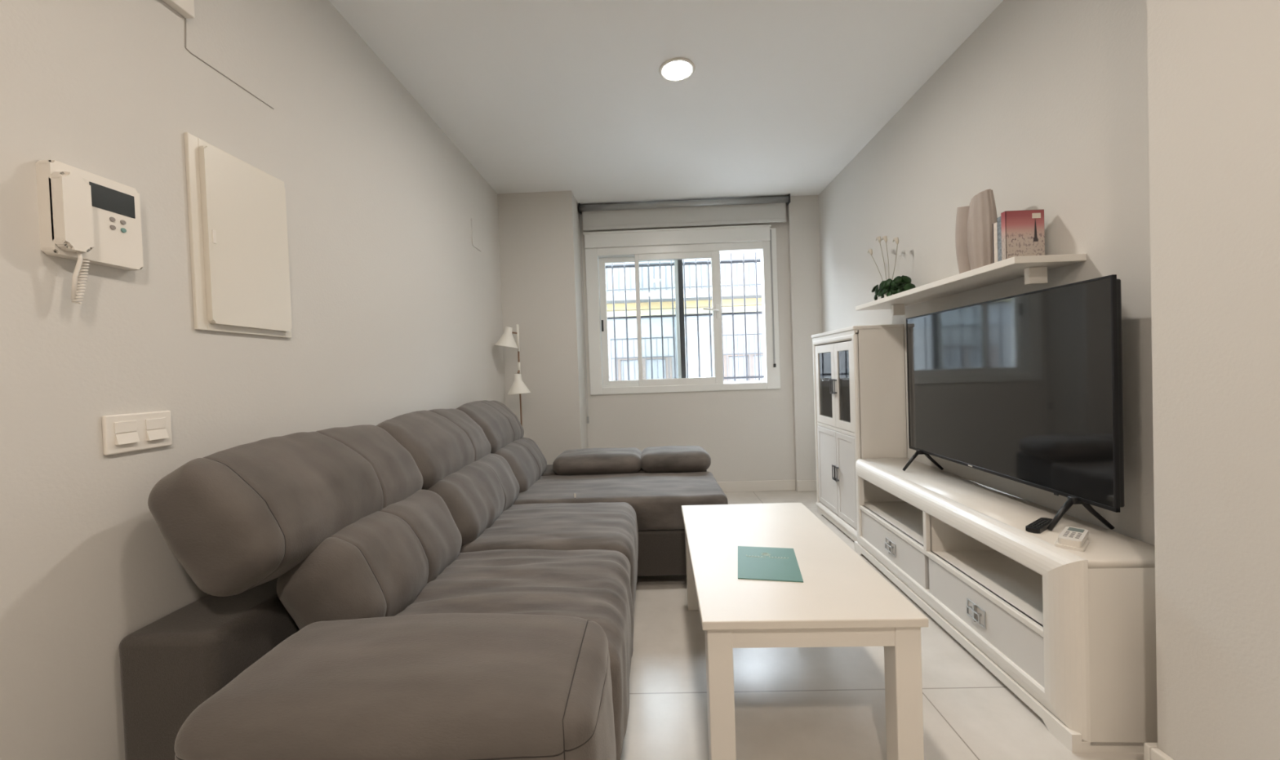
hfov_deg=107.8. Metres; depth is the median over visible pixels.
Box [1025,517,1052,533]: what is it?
tv remote
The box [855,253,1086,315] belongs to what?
wall shelf
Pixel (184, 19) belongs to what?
cable
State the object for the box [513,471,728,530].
cushion
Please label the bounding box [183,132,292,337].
box
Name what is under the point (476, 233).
cover plate
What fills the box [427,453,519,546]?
cushion
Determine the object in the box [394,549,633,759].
seat cushion
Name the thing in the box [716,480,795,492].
baseboard
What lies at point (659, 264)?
window grille
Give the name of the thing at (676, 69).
diffuser
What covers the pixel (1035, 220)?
print
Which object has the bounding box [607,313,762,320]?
cable
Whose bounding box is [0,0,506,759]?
wall
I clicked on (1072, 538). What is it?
remote
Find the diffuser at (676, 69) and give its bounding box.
[662,61,691,79]
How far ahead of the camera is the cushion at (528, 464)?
2.58 m
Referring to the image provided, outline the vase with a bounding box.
[955,188,997,273]
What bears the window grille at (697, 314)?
in the wall at (747, 434)
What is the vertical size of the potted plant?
0.396 m
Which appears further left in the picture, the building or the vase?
the building
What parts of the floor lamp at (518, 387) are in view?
lamp shade, lamp shade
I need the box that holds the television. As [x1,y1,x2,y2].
[902,274,1124,530]
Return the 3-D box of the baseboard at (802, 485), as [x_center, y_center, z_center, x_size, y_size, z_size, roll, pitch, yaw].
[1.454,0.899,3.966,0.235,0.095,0.014,-2,1,1]
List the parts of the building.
pane, balcony railing, cornice, door panel, pane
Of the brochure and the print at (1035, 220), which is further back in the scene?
the print at (1035, 220)
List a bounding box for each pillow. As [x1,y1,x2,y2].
[552,447,641,475]
[640,445,711,472]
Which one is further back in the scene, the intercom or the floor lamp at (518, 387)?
the floor lamp at (518, 387)
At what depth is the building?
9.92 m
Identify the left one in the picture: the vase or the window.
the window
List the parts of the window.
sash, sash, sash handle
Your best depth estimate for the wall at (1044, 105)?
1.76 m
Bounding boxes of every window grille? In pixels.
[605,262,636,380]
[639,261,675,379]
[682,258,712,377]
[720,252,764,382]
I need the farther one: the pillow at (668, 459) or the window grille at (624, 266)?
the window grille at (624, 266)
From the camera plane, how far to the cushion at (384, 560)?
1.21 m
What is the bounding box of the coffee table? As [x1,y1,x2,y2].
[681,502,928,759]
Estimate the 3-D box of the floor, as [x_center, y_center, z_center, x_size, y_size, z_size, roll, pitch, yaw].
[0.205,1.099,0.792,2.915,0.100,7.050,-2,1,1]
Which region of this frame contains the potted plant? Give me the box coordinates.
[867,235,915,300]
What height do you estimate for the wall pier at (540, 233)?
2.500 m
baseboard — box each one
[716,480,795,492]
[796,480,816,492]
[1143,742,1173,759]
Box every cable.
[184,18,274,109]
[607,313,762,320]
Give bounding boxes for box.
[162,0,195,18]
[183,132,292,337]
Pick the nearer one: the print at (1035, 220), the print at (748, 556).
the print at (748, 556)
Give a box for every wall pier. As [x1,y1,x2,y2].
[497,190,587,464]
[786,195,822,491]
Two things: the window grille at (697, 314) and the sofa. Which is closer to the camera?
the sofa
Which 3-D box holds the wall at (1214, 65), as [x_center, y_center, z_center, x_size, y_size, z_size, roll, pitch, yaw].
[1.392,-0.213,-0.824,0.373,2.500,3.930,-2,1,1]
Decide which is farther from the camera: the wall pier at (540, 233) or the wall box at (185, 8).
the wall pier at (540, 233)
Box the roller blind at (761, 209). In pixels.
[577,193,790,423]
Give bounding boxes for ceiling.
[328,0,1003,205]
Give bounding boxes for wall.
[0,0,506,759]
[579,202,795,481]
[818,0,1155,546]
[1146,0,1279,759]
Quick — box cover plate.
[471,217,481,251]
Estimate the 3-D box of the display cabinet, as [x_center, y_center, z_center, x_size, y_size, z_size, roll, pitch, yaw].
[1.393,0.321,3.036,0.296,1.288,0.704,-2,1,1]
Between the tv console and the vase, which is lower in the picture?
the tv console
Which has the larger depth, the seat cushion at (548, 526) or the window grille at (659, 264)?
the window grille at (659, 264)
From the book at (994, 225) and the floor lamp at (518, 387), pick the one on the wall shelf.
the book at (994, 225)
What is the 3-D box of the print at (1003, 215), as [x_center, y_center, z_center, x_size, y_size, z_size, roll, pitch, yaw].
[1.310,-0.510,1.682,0.001,0.186,0.020,-2,1,1]
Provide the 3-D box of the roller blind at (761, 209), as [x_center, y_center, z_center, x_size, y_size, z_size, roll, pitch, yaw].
[0.398,-0.588,3.951,1.768,1.860,0.080,-2,1,1]
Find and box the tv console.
[853,457,1157,753]
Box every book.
[992,222,997,262]
[996,216,1001,262]
[1000,209,1044,260]
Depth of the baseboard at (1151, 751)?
1.16 m
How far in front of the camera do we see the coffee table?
1.20 m
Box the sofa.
[119,400,728,759]
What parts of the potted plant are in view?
flower, flower, flower stem, flower, flower stem, flower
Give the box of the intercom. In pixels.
[35,160,143,304]
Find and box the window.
[582,224,780,395]
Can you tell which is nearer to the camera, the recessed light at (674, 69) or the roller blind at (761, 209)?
the recessed light at (674, 69)
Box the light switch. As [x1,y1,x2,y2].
[101,410,172,455]
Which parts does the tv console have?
handle, drawer, handle, drawer, panel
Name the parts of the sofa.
frame, armrest, chaise arm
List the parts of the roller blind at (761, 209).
chain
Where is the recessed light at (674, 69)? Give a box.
[658,57,695,81]
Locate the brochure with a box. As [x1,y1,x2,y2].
[737,546,803,582]
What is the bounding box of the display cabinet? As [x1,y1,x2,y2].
[811,324,906,541]
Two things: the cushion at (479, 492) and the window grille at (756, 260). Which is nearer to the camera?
the cushion at (479, 492)
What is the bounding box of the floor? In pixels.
[620,489,1143,759]
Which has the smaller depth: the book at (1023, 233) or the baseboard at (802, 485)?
the book at (1023, 233)
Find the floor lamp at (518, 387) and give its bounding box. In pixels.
[494,324,530,426]
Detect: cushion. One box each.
[276,489,462,630]
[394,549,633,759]
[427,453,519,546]
[459,502,638,613]
[493,437,546,493]
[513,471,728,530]
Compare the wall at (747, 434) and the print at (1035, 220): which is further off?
the wall at (747, 434)
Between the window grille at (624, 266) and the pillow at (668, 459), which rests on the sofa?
the pillow at (668, 459)
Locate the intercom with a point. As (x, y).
(84, 216)
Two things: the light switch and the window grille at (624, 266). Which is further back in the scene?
the window grille at (624, 266)
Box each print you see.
[746,554,788,558]
[1000,211,1006,260]
[1033,218,1038,241]
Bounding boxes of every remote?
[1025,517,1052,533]
[1054,526,1088,551]
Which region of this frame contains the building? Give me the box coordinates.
[604,252,764,381]
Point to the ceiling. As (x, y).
(780, 96)
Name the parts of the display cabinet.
glass door, glass, door, door moulding, handle, handle, handle, moulding, moulded frame, handle, glass door, glass, door, door moulding, panel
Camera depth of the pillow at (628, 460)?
2.82 m
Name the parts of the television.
stand leg, stand leg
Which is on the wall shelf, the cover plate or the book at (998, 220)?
the book at (998, 220)
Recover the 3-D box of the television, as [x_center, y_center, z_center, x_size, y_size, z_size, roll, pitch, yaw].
[1.379,0.075,1.881,0.200,0.770,1.106,-2,1,2]

